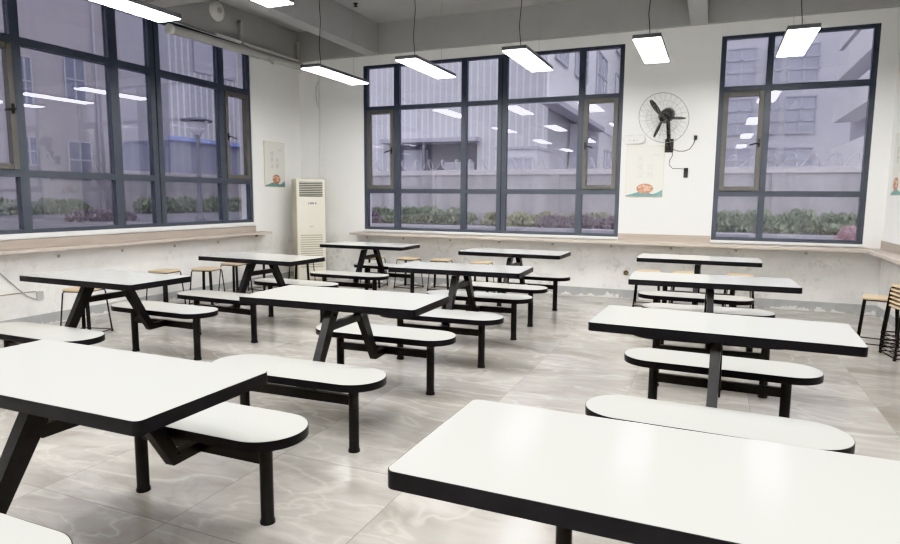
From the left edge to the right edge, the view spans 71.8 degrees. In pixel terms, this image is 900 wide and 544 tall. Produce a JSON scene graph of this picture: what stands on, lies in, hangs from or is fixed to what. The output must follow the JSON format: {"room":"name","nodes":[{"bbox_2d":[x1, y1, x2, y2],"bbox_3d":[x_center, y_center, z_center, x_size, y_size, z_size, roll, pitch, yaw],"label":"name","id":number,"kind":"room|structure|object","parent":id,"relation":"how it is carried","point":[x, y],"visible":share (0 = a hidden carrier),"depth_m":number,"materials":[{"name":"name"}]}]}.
{"room":"eatery","nodes":[
{"label":"eatery","id":0,"kind":"room"},
{"bbox_2d":[0,0,300,320],"bbox_3d":[-5.239,-1.255,4.688,0.240,4.098,13.170,3,7,23],"label":"wall","id":1,"kind":"structure","parent":0,"point":[274,88],"depth_m":9.19,"materials":[{"name":"white paint"}]},
{"bbox_2d":[0,273,43,299],"bbox_3d":[-4.594,0.110,6.074,0.024,0.501,1.235,3,7,23],"label":"wall socket","id":2,"kind":"object","parent":1,"relation":"attached to","point":[40,294],"visible":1,"depth_m":6.56,"materials":[{"name":"white plastic"}]},
{"bbox_2d":[0,0,255,239],"bbox_3d":[-3.857,-1.836,7.633,0.156,2.680,4.160,3,7,23],"label":"window","id":3,"kind":"structure","parent":1,"relation":"in","point":[10,41],"depth_m":7.49,"materials":[{"name":"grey metal"}]},
{"bbox_2d":[0,226,271,257],"bbox_3d":[-4.720,-0.114,5.508,0.204,0.222,9.430,3,7,23],"label":"countertop","id":4,"kind":"structure","parent":1,"relation":"attached to","point":[7,247],"depth_m":7.38,"materials":[{"name":"brown wood"}]},
{"bbox_2d":[0,271,293,323],"bbox_3d":[-5.138,0.725,4.876,0.012,0.122,13.147,3,7,23],"label":"baseboard","id":5,"kind":"structure","parent":1,"relation":"attached to","point":[54,317],"depth_m":7.36,"materials":[{"name":"grey paint"}]},
{"bbox_2d":[209,0,223,20],"bbox_3d":[-3.218,-3.635,8.647,0.075,0.280,0.280,3,7,23],"label":"air vent","id":6,"kind":"object","parent":1,"relation":"attached to","point":[216,10],"visible":1,"depth_m":8.61,"materials":[{"name":"white plastic"}]},
{"bbox_2d":[164,0,297,58],"bbox_3d":[-5.103,-3.047,4.386,0.050,0.464,13.089,3,7,23],"label":"beam","id":7,"kind":"structure","parent":1,"relation":"attached to","point":[257,31],"depth_m":9.14,"materials":[{"name":"grey paint"}]},
{"bbox_2d":[164,20,303,69],"bbox_3d":[-3.008,-3.395,9.076,0.149,0.507,2.776,3,7,23],"label":"ceiling pipe","id":8,"kind":"object","parent":1,"relation":"hanging from","point":[169,28],"visible":0.99,"depth_m":9.00,"materials":[{"name":"white plastic"}]},
{"bbox_2d":[263,141,284,186],"bbox_3d":[-2.830,-1.733,10.039,0.016,0.715,0.500,3,7,23],"label":"poster","id":9,"kind":"object","parent":1,"relation":"attached to","point":[274,162],"visible":1,"depth_m":10.02,"materials":[{"name":"white paper"}]},
{"bbox_2d":[266,181,284,186],"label":"print","id":10,"kind":"object","parent":9,"relation":"attached to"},
{"bbox_2d":[141,0,210,7],"bbox_3d":[0.114,-3.182,5.835,8.428,0.464,0.210,3,7,23],"label":"beam","id":11,"kind":"structure","parent":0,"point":[161,3],"depth_m":7.26,"materials":[{"name":"grey paint"}]},
{"bbox_2d":[218,0,575,31],"bbox_3d":[-1.207,-3.130,2.752,8.960,0.150,13.650,3,7,23],"label":"ceiling","id":12,"kind":"structure","parent":0,"point":[379,11],"depth_m":8.93,"materials":[{"name":"grey paint"}]},
{"bbox_2d":[91,0,181,21],"bbox_3d":[-2.759,-2.785,5.032,0.270,1.154,1.180,3,7,23],"label":"pendant lamp","id":13,"kind":"object","parent":12,"relation":"hanging from","point":[137,7],"visible":1,"depth_m":5.33,"materials":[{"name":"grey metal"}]},
{"bbox_2d":[252,0,294,6],"bbox_3d":[-1.626,-2.719,4.558,0.270,1.154,1.180,3,7,23],"label":"pendant lamp","id":14,"kind":"object","parent":12,"relation":"hanging from","point":[268,3],"visible":1,"depth_m":5.08,"materials":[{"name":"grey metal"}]},
{"bbox_2d":[300,2,368,84],"bbox_3d":[-1.467,-3.109,8.008,0.270,1.154,1.180,3,7,23],"label":"pendant lamp","id":15,"kind":"object","parent":12,"relation":"hanging from","point":[317,68],"visible":1,"depth_m":7.93,"materials":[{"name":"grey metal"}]},
{"bbox_2d":[301,67,367,84],"bbox_3d":[-1.472,-2.538,8.077,0.256,0.004,1.166,3,7,23],"label":"diffuser","id":16,"kind":"object","parent":15,"relation":"attached to","point":[329,72],"depth_m":8.00,"materials":[{"name":"white plastic"}]},
{"bbox_2d":[395,7,455,78],"bbox_3d":[-0.270,-3.039,7.507,0.270,1.154,1.180,3,7,23],"label":"pendant lamp","id":17,"kind":"object","parent":12,"relation":"hanging from","point":[414,61],"visible":1,"depth_m":7.41,"materials":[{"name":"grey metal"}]},
{"bbox_2d":[396,58,453,78],"bbox_3d":[-0.274,-2.468,7.576,0.256,0.004,1.166,3,7,23],"label":"diffuser","id":18,"kind":"object","parent":17,"relation":"attached to","point":[423,65],"depth_m":7.47,"materials":[{"name":"white plastic"}]},
{"bbox_2d":[502,1,552,71],"bbox_3d":[0.905,-2.971,7.016,0.270,1.154,1.180,3,7,23],"label":"pendant lamp","id":19,"kind":"object","parent":12,"relation":"hanging from","point":[523,54],"visible":1,"depth_m":6.89,"materials":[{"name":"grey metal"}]},
{"bbox_2d":[503,49,551,71],"bbox_3d":[0.900,-2.400,7.085,0.256,0.004,1.166,3,7,23],"label":"diffuser","id":20,"kind":"object","parent":19,"relation":"attached to","point":[528,58],"depth_m":6.99,"materials":[{"name":"white plastic"}]},
{"bbox_2d":[632,0,669,62],"bbox_3d":[2.139,-2.899,6.499,0.270,1.154,1.180,3,7,23],"label":"pendant lamp","id":21,"kind":"object","parent":12,"relation":"hanging from","point":[651,47],"visible":1,"depth_m":6.39,"materials":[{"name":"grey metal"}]},
{"bbox_2d":[633,37,668,62],"bbox_3d":[2.135,-2.328,6.568,0.256,0.004,1.166,3,7,23],"label":"diffuser","id":22,"kind":"object","parent":21,"relation":"attached to","point":[651,49],"depth_m":6.47,"materials":[{"name":"white plastic"}]},
{"bbox_2d":[776,0,820,56],"bbox_3d":[3.455,-2.845,6.131,0.270,1.154,1.180,3,7,23],"label":"pendant lamp","id":23,"kind":"object","parent":12,"relation":"hanging from","point":[797,39],"visible":1,"depth_m":6.03,"materials":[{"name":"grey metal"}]},
{"bbox_2d":[777,28,819,56],"bbox_3d":[3.451,-2.274,6.200,0.256,0.004,1.166,3,7,23],"label":"diffuser","id":24,"kind":"object","parent":23,"relation":"attached to","point":[795,41],"depth_m":6.10,"materials":[{"name":"white plastic"}]},
{"bbox_2d":[0,278,899,543],"bbox_3d":[-1.238,1.073,3.260,8.960,0.122,13.650,3,7,23],"label":"floor","id":25,"kind":"structure","parent":0,"point":[79,482],"depth_m":3.88,"materials":[{"name":"tile"}]},
{"bbox_2d":[60,286,113,331],"bbox_3d":[-3.686,0.392,6.292,0.355,0.468,0.355,1,7,8],"label":"stool","id":26,"kind":"object","parent":25,"relation":"on","point":[72,289],"visible":0.46,"depth_m":6.17,"materials":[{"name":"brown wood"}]},
{"bbox_2d":[0,268,217,360],"bbox_3d":[-2.717,0.410,4.949,1.226,0.768,1.438,3,7,23],"label":"table","id":27,"kind":"object","parent":25,"relation":"on","point":[87,279],"visible":0.78,"depth_m":4.81,"materials":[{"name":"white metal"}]},
{"bbox_2d":[0,340,308,543],"bbox_3d":[-1.337,0.741,2.295,1.226,0.768,1.438,3,7,23],"label":"table","id":28,"kind":"object","parent":25,"relation":"on","point":[54,387],"visible":1,"depth_m":2.19,"materials":[{"name":"white laminate"}]},
{"bbox_2d":[146,268,185,303],"bbox_3d":[-3.579,0.208,7.820,0.355,0.468,0.355,3,7,17],"label":"stool","id":29,"kind":"object","parent":25,"relation":"on","point":[165,270],"visible":0.58,"depth_m":7.74,"materials":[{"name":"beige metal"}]},
{"bbox_2d":[188,267,224,304],"bbox_3d":[-3.147,0.181,8.071,0.355,0.468,0.355,2,7,11],"label":"stool","id":30,"kind":"object","parent":25,"relation":"on","point":[203,270],"visible":0.74,"depth_m":7.97,"materials":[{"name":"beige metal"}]},
{"bbox_2d":[218,262,252,293],"bbox_3d":[-3.010,0.103,8.725,0.355,0.468,0.355,3,7,20],"label":"stool","id":31,"kind":"object","parent":25,"relation":"on","point":[234,265],"visible":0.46,"depth_m":8.62,"materials":[{"name":"black metal"}]},
{"bbox_2d":[177,252,338,342],"bbox_3d":[-1.986,0.217,6.594,1.226,0.768,1.438,4,8,25],"label":"table","id":32,"kind":"object","parent":25,"relation":"on","point":[273,260],"visible":0.72,"depth_m":6.33,"materials":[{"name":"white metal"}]},
{"bbox_2d":[247,265,278,290],"bbox_3d":[-2.777,0.036,9.296,0.355,0.468,0.355,4,8,28],"label":"stool","id":33,"kind":"object","parent":25,"relation":"on","point":[264,287],"visible":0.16,"depth_m":9.13,"materials":[{"name":"black metal"}]},
{"bbox_2d":[289,263,315,280],"bbox_3d":[-2.251,0.020,9.463,0.355,0.468,0.355,1,7,6],"label":"stool","id":34,"kind":"object","parent":25,"relation":"on","point":[307,265],"visible":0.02,"depth_m":9.32,"materials":[{"name":"black metal"}]},
{"bbox_2d":[292,178,325,280],"bbox_3d":[-2.310,-0.681,10.212,0.470,1.678,0.330,-3,8,-27],"label":"air conditioner","id":35,"kind":"object","parent":25,"relation":"on","point":[308,195],"visible":0.8,"depth_m":10.06,"materials":[{"name":"beige plastic"}]},
{"bbox_2d":[299,182,322,196],"bbox_3d":[-2.235,-1.330,9.995,0.380,0.235,0.006,-3,8,-27],"label":"outlet","id":36,"kind":"object","parent":35,"relation":"attached to","point":[306,189],"depth_m":9.99,"materials":[{"name":"beige plastic"}]},
{"bbox_2d":[300,232,323,267],"bbox_3d":[-2.243,-0.355,10.113,0.370,0.580,0.004,-3,8,-27],"label":"grille","id":37,"kind":"object","parent":35,"relation":"attached to","point":[310,242],"depth_m":10.11,"materials":[{"name":"beige plastic"}]},
{"bbox_2d":[212,285,455,452],"bbox_3d":[-0.677,0.535,4.042,1.226,0.768,1.438,3,7,21],"label":"table","id":38,"kind":"object","parent":25,"relation":"on","point":[308,376],"visible":0.89,"depth_m":3.77,"materials":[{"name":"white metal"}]},
{"bbox_2d":[310,241,419,292],"bbox_3d":[-1.075,0.008,8.380,1.226,0.768,1.438,3,7,22],"label":"table","id":39,"kind":"object","parent":25,"relation":"on","point":[358,275],"visible":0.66,"depth_m":8.10,"materials":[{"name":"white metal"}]},
{"bbox_2d":[360,256,387,287],"bbox_3d":[-1.194,-0.007,9.754,0.355,0.468,0.355,3,7,17],"label":"stool","id":40,"kind":"object","parent":25,"relation":"on","point":[382,257],"visible":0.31,"depth_m":9.76,"materials":[{"name":"black metal"}]},
{"bbox_2d":[393,257,423,288],"bbox_3d":[-0.639,0.012,9.629,0.355,0.468,0.355,4,8,27],"label":"stool","id":41,"kind":"object","parent":25,"relation":"on","point":[406,259],"visible":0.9,"depth_m":9.61,"materials":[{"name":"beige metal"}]},
{"bbox_2d":[427,258,452,290],"bbox_3d":[-0.134,0.038,9.440,0.355,0.468,0.355,3,7,17],"label":"stool","id":42,"kind":"object","parent":25,"relation":"on","point":[446,260],"visible":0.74,"depth_m":9.35,"materials":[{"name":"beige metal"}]},
{"bbox_2d":[379,261,532,367],"bbox_3d":[0.101,0.333,5.760,1.226,0.768,1.438,3,7,20],"label":"table","id":43,"kind":"object","parent":25,"relation":"on","point":[446,315],"visible":0.78,"depth_m":5.50,"materials":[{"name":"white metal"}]},
{"bbox_2d":[469,261,495,292],"bbox_3d":[0.452,0.083,9.108,0.355,0.468,0.355,3,7,23],"label":"stool","id":44,"kind":"object","parent":25,"relation":"on","point":[471,262],"visible":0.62,"depth_m":9.08,"materials":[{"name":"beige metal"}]},
{"bbox_2d":[458,248,570,326],"bbox_3d":[0.763,0.137,7.427,1.226,0.768,1.438,3,8,23],"label":"table","id":45,"kind":"object","parent":25,"relation":"on","point":[505,286],"visible":0.66,"depth_m":7.18,"materials":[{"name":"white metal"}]},
{"bbox_2d":[388,400,899,543],"bbox_3d":[0.519,0.848,1.521,1.226,0.768,1.438,3,8,23],"label":"table","id":46,"kind":"object","parent":25,"relation":"on","point":[625,481],"visible":1,"depth_m":1.42,"materials":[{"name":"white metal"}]},
{"bbox_2d":[632,269,659,306],"bbox_3d":[2.584,0.214,8.151,0.355,0.468,0.355,3,7,20],"label":"stool","id":47,"kind":"object","parent":25,"relation":"on","point":[641,270],"visible":0.39,"depth_m":8.13,"materials":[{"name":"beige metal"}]},
{"bbox_2d":[669,270,697,304],"bbox_3d":[3.022,0.232,8.033,0.355,0.468,0.355,4,8,26],"label":"stool","id":48,"kind":"object","parent":25,"relation":"on","point":[674,271],"visible":0.23,"depth_m":8.06,"materials":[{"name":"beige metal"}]},
{"bbox_2d":[636,253,761,307],"bbox_3d":[2.691,0.227,6.799,1.226,0.768,1.438,3,8,24],"label":"table","id":49,"kind":"object","parent":25,"relation":"on","point":[696,296],"visible":0.48,"depth_m":6.44,"materials":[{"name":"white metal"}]},
{"bbox_2d":[628,271,802,397],"bbox_3d":[2.087,0.435,5.040,1.226,0.768,1.438,3,7,21],"label":"table","id":50,"kind":"object","parent":25,"relation":"on","point":[708,282],"visible":0.44,"depth_m":4.83,"materials":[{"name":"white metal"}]},
{"bbox_2d":[585,305,867,454],"bbox_3d":[1.384,0.644,3.262,1.226,0.768,1.438,4,8,25],"label":"table","id":51,"kind":"object","parent":25,"relation":"on","point":[717,329],"visible":0.76,"depth_m":3.04,"materials":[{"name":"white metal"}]},
{"bbox_2d":[722,273,753,308],"bbox_3d":[3.620,0.264,7.804,0.355,0.468,0.355,3,7,20],"label":"stool","id":52,"kind":"object","parent":25,"relation":"on","point":[727,274],"visible":0.43,"depth_m":7.77,"materials":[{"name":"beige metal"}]},
{"bbox_2d":[857,294,898,349],"bbox_3d":[4.200,0.475,6.095,0.355,0.468,0.355,5,8,35],"label":"stool","id":53,"kind":"object","parent":25,"relation":"on","point":[866,297],"visible":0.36,"depth_m":6.04,"materials":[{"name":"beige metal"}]},
{"bbox_2d":[878,304,899,361],"bbox_3d":[4.107,0.540,5.552,0.355,0.468,0.355,2,7,16],"label":"stool","id":54,"kind":"object","parent":25,"relation":"on","point":[894,306],"visible":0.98,"depth_m":5.69,"materials":[{"name":"black metal"}]},
{"bbox_2d":[879,299,899,357],"bbox_3d":[4.106,0.503,5.544,0.355,0.468,0.355,2,7,15],"label":"stool","id":55,"kind":"object","parent":54,"relation":"on","point":[892,301],"visible":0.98,"depth_m":5.62,"materials":[{"name":"black metal"}]},
{"bbox_2d":[879,296,899,353],"bbox_3d":[4.105,0.467,5.536,0.355,0.468,0.355,2,7,16],"label":"stool","id":56,"kind":"object","parent":55,"relation":"on","point":[895,298],"visible":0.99,"depth_m":5.57,"materials":[{"name":"black metal"}]},
{"bbox_2d":[880,292,899,349],"bbox_3d":[4.104,0.431,5.528,0.355,0.468,0.355,2,7,15],"label":"stool","id":57,"kind":"object","parent":56,"relation":"on","point":[896,347],"visible":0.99,"depth_m":5.61,"materials":[{"name":"black metal"}]},
{"bbox_2d":[880,288,899,344],"bbox_3d":[4.102,0.395,5.520,0.355,0.468,0.355,2,7,16],"label":"stool","id":58,"kind":"object","parent":57,"relation":"on","point":[896,290],"visible":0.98,"depth_m":5.55,"materials":[{"name":"black metal"}]},
{"bbox_2d":[881,284,899,340],"bbox_3d":[4.101,0.358,5.512,0.355,0.468,0.355,2,7,15],"label":"stool","id":59,"kind":"object","parent":58,"relation":"on","point":[897,286],"visible":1,"depth_m":5.63,"materials":[{"name":"black metal"}]},
{"bbox_2d":[298,7,899,304],"bbox_3d":[1.386,-1.742,9.141,8.960,4.098,0.240,3,7,23],"label":"wall","id":60,"kind":"structure","parent":0,"point":[692,72],"depth_m":8.41,"materials":[{"name":"white paint"}]},
{"bbox_2d":[232,0,377,54],"bbox_3d":[-3.789,-2.971,3.836,0.235,0.464,13.089,3,7,23],"label":"beam","id":61,"kind":"structure","parent":60,"relation":"attached to","point":[341,25],"depth_m":8.62,"materials":[{"name":"grey paint"}]},
{"bbox_2d":[316,61,320,178],"bbox_3d":[-2.215,-1.700,10.521,0.073,3.627,0.021,3,7,23],"label":"cable trunking","id":62,"kind":"object","parent":60,"relation":"attached to","point":[318,83],"visible":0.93,"depth_m":10.41,"materials":[{"name":"white plastic"}]},
{"bbox_2d":[363,44,624,238],"bbox_3d":[0.485,-1.889,9.392,4.100,2.650,0.156,3,7,23],"label":"window","id":63,"kind":"structure","parent":60,"relation":"in","point":[501,191],"depth_m":9.31,"materials":[{"name":"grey metal"}]},
{"bbox_2d":[298,0,899,61],"bbox_3d":[1.340,-3.529,8.782,8.478,0.464,0.070,3,7,23],"label":"ceiling beam","id":64,"kind":"structure","parent":60,"relation":"attached to","point":[577,18],"depth_m":8.67,"materials":[{"name":"grey paint"}]},
{"bbox_2d":[332,276,876,314],"bbox_3d":[1.322,0.244,9.264,8.478,0.122,0.012,3,7,23],"label":"baseboard","id":65,"kind":"structure","parent":60,"relation":"attached to","point":[570,290],"depth_m":8.18,"materials":[{"name":"grey paint"}]},
{"bbox_2d":[349,232,882,254],"bbox_3d":[1.801,-0.457,8.820,7.329,0.207,0.299,3,7,23],"label":"countertop","id":66,"kind":"structure","parent":60,"relation":"attached to","point":[623,238],"depth_m":8.47,"materials":[{"name":"brown wood"}]},
{"bbox_2d":[623,135,645,143],"bbox_3d":[2.514,-1.808,8.492,0.295,0.122,0.054,3,7,23],"label":"emergency light","id":67,"kind":"object","parent":60,"relation":"attached to","point":[628,139],"visible":1,"depth_m":8.47,"materials":[{"name":"white plastic"}]},
{"bbox_2d":[625,145,664,196],"bbox_3d":[2.660,-1.372,8.501,0.495,0.690,0.016,3,7,23],"label":"poster","id":68,"kind":"object","parent":60,"relation":"attached to","point":[644,164],"visible":1,"depth_m":8.49,"materials":[{"name":"white paper"}]},
{"bbox_2d":[625,190,661,196],"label":"print","id":69,"kind":"object","parent":68,"relation":"attached to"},
{"bbox_2d":[636,184,652,192],"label":"print","id":70,"kind":"object","parent":68,"relation":"attached to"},
{"bbox_2d":[639,92,696,177],"bbox_3d":[2.826,-1.769,8.107,0.724,1.054,0.524,3,7,23],"label":"wall fan","id":71,"kind":"object","parent":60,"relation":"attached to","point":[666,115],"visible":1,"depth_m":8.04,"materials":[{"name":"black plastic"}]},
{"bbox_2d":[683,168,687,177],"bbox_3d":[3.143,-1.323,8.293,0.055,0.130,0.034,3,7,23],"label":"switch","id":72,"kind":"object","parent":71,"relation":"attached to","point":[685,175],"depth_m":8.28,"materials":[{"name":"black plastic"}]},
{"bbox_2d":[687,0,709,24],"bbox_3d":[0.658,-2.712,1.975,0.210,0.464,13.089,3,7,23],"label":"trim","id":73,"kind":"structure","parent":60,"relation":"attached to","point":[698,9],"depth_m":7.46,"materials":[{"name":"grey paint"}]},
{"bbox_2d":[711,23,881,246],"bbox_3d":[4.274,-1.664,7.806,1.718,2.640,0.156,3,7,23],"label":"window","id":74,"kind":"structure","parent":60,"relation":"in","point":[764,92],"depth_m":7.88,"materials":[{"name":"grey metal"}]},
{"bbox_3d":[1.999,-0.468,9.315,7.450,0.100,0.279,3,7,23],"label":"ledge","id":75,"kind":"object","parent":60,"relation":"attached to","visible":0},
{"bbox_2d":[834,225,856,239],"bbox_3d":[5.108,-0.469,7.982,0.312,0.268,0.236,3,7,23],"label":"bush","id":76,"kind":"object","parent":75,"relation":"on","point":[848,232],"visible":0.49,"depth_m":7.93,"materials":[{"name":"pink plant"}]},
{"bbox_2d":[877,55,899,316],"bbox_3d":[2.794,-0.788,1.326,0.240,4.098,13.170,3,7,23],"label":"wall","id":77,"kind":"structure","parent":0,"point":[889,271],"depth_m":7.25,"materials":[{"name":"white paint"}]},
{"bbox_2d":[866,241,899,264],"bbox_3d":[4.008,-0.007,4.934,0.219,0.135,5.749,3,7,23],"label":"countertop","id":78,"kind":"structure","parent":77,"relation":"attached to","point":[890,252],"depth_m":6.90,"materials":[{"name":"brown wood"}]},
{"bbox_2d":[875,306,894,329],"bbox_3d":[2.662,1.178,1.611,0.012,0.122,13.147,3,7,23],"label":"baseboard","id":79,"kind":"structure","parent":77,"relation":"attached to","point":[879,312],"depth_m":7.26,"materials":[{"name":"grey paint"}]},
{"bbox_2d":[891,133,899,195],"bbox_3d":[5.040,-1.210,6.972,0.016,0.700,0.500,3,7,23],"label":"poster","id":80,"kind":"object","parent":77,"relation":"attached to","point":[895,187],"visible":1,"depth_m":7.06,"materials":[{"name":"white paper"}]},
{"bbox_2d":[891,190,899,194],"bbox_3d":[5.031,-0.917,7.010,0.001,0.098,0.488,3,7,23],"label":"print","id":81,"kind":"object","parent":80,"relation":"attached to","point":[894,192],"depth_m":7.04},
{"label":"outside","id":82,"kind":"structure","parent":0,"visible":0},
{"bbox_2d":[0,211,241,229],"bbox_3d":[-25.185,-3.819,43.053,200.000,0.300,180.000,3,7,23],"label":"ground","id":83,"kind":"structure","parent":82,"point":[44,220],"depth_m":34.37,"materials":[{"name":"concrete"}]},
{"bbox_2d":[0,197,97,215],"bbox_3d":[-30.443,-3.961,38.079,2.064,1.558,18.626,4,8,26],"label":"hedge","id":84,"kind":"object","parent":83,"relation":"on","point":[48,206],"visible":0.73,"depth_m":42.87,"materials":[{"name":"green plant"}]},
{"bbox_2d":[0,0,124,213],"bbox_3d":[-39.510,-15.052,42.088,17.150,22.020,33.500,3,7,23],"label":"apartment building","id":85,"kind":"structure","parent":83,"relation":"on","point":[65,106],"depth_m":46.21,"materials":[{"name":"grey concrete"}]},
{"bbox_2d":[63,207,139,222],"bbox_3d":[-18.106,-2.951,32.369,1.541,0.890,3.934,4,8,29],"label":"bush","id":86,"kind":"object","parent":83,"relation":"on","point":[107,214],"visible":0.81,"depth_m":31.60,"materials":[{"name":"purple plant"}]},
{"bbox_2d":[85,149,125,208],"bbox_3d":[-24.198,-6.421,43.882,1.589,4.688,3.066,3,7,23],"label":"bare tree","id":87,"kind":"object","parent":83,"relation":"on","point":[93,171],"visible":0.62,"depth_m":43.59,"materials":[{"name":"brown plant"}]},
{"bbox_2d":[118,11,239,147],"bbox_3d":[-34.797,-27.372,94.380,20.200,34.020,38.500,3,7,23],"label":"building","id":88,"kind":"structure","parent":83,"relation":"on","point":[179,55],"depth_m":75.61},
{"bbox_2d":[122,136,240,174],"bbox_3d":[-25.812,-8.387,54.151,9.800,6.100,14.800,3,7,23],"label":"shed","id":89,"kind":"object","parent":83,"relation":"on","point":[179,152],"visible":0.33,"depth_m":51.08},
{"bbox_2d":[123,170,240,212],"bbox_3d":[-19.332,-7.232,57.214,0.500,3.170,25.000,3,7,23],"label":"wall","id":90,"kind":"structure","parent":83,"relation":"on","point":[134,190],"depth_m":50.19,"materials":[{"name":"concrete"}]},
{"bbox_2d":[132,195,241,213],"bbox_3d":[-20.067,-5.544,51.385,2.055,1.641,14.302,3,7,23],"label":"hedge","id":91,"kind":"object","parent":83,"relation":"on","point":[179,205],"visible":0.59,"depth_m":48.84,"materials":[{"name":"green plant"}]},
{"bbox_2d":[180,117,212,220],"bbox_3d":[-13.175,-5.356,32.627,1.600,5.430,1.600,3,7,23],"label":"garden lamp","id":92,"kind":"object","parent":83,"relation":"on","point":[197,125],"visible":0.97,"depth_m":32.40,"materials":[{"name":"metal"}]},
{"bbox_2d":[371,55,576,170],"bbox_3d":[-0.090,-15.037,36.090,14.400,24.020,10.800,3,7,23],"label":"building","id":93,"kind":"structure","parent":83,"relation":"on","point":[433,134],"depth_m":31.83,"materials":[{"name":"metal"}]},
{"bbox_2d":[495,146,550,169],"bbox_3d":[3.124,-3.529,26.691,1.800,3.470,2.270,3,7,23],"label":"annex building","id":94,"kind":"structure","parent":83,"relation":"on","point":[520,154],"depth_m":25.52,"materials":[{"name":"grey concrete"}]},
{"bbox_2d":[215,219,833,239],"bbox_3d":[12.974,-0.493,14.590,47.400,0.490,0.300,3,7,23],"label":"kerb","id":95,"kind":"object","parent":83,"relation":"on","point":[373,224],"visible":0.2,"depth_m":18.38,"materials":[{"name":"grey concrete"}]},
{"bbox_2d":[541,49,620,168],"bbox_3d":[10.573,-16.890,52.105,9.500,24.020,52.800,3,7,23],"label":"office building","id":96,"kind":"structure","parent":83,"relation":"on","point":[603,66],"depth_m":36.32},
{"bbox_2d":[380,222,837,235],"bbox_3d":[15.230,-1.092,19.900,47.400,0.440,11.300,3,7,23],"label":"planting bed","id":97,"kind":"object","parent":83,"relation":"on","point":[383,222],"depth_m":20.46,"materials":[{"name":"grey soil"}]},
{"bbox_2d":[372,209,381,223],"bbox_3d":[-3.304,-2.091,22.465,1.894,0.809,0.648,3,7,23],"label":"bush","id":98,"kind":"object","parent":97,"relation":"on","point":[376,217],"visible":0.13,"depth_m":22.16,"materials":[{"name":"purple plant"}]},
{"bbox_2d":[372,204,477,224],"bbox_3d":[-2.007,-2.115,22.693,6.503,0.854,0.727,3,7,23],"label":"hedge","id":99,"kind":"object","parent":97,"relation":"on","point":[434,215],"visible":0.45,"depth_m":22.04,"materials":[{"name":"green plant"}]},
{"bbox_2d":[479,210,611,226],"bbox_3d":[3.296,-1.707,20.482,5.027,0.662,0.634,3,7,23],"label":"hedge","id":100,"kind":"object","parent":97,"relation":"on","point":[517,219],"visible":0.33,"depth_m":20.72,"materials":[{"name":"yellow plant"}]},
{"bbox_2d":[534,212,613,229],"bbox_3d":[4.090,-1.548,19.308,3.016,0.638,0.667,3,7,20],"label":"bush","id":101,"kind":"object","parent":97,"relation":"on","point":[547,221],"visible":0.81,"depth_m":19.22,"materials":[{"name":"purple plant"}]},
{"bbox_2d":[372,166,861,231],"bbox_3d":[6.723,-2.351,19.954,31.450,1.920,0.370,3,7,23],"label":"wall","id":102,"kind":"structure","parent":97,"relation":"on","point":[820,178],"depth_m":20.92,"materials":[{"name":"concrete"}]},
{"bbox_2d":[373,152,862,170],"bbox_3d":[4.974,-3.609,20.545,26.955,0.383,0.362,3,7,23],"label":"wire","id":103,"kind":"object","parent":102,"relation":"on","point":[838,154],"visible":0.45,"depth_m":20.98,"materials":[{"name":"silver metal"}]},
{"bbox_2d":[716,207,857,234],"bbox_3d":[10.049,-1.405,17.540,5.769,0.862,0.736,3,7,23],"label":"hedge","id":104,"kind":"object","parent":97,"relation":"on","point":[831,223],"visible":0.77,"depth_m":17.56,"materials":[{"name":"green plant"}]},
{"bbox_2d":[725,31,850,166],"bbox_3d":[23.489,-16.054,45.989,12.900,24.020,14.120,3,7,23],"label":"building","id":105,"kind":"structure","parent":83,"relation":"on","point":[801,121],"depth_m":39.79,"materials":[{"name":"grey concrete"}]},
{"bbox_2d":[830,29,873,165],"bbox_3d":[20.743,-9.354,23.689,9.050,16.020,10.500,3,7,23],"label":"balcony building","id":106,"kind":"structure","parent":83,"relation":"on","point":[854,63],"depth_m":26.05,"materials":[{"name":"grey concrete"}]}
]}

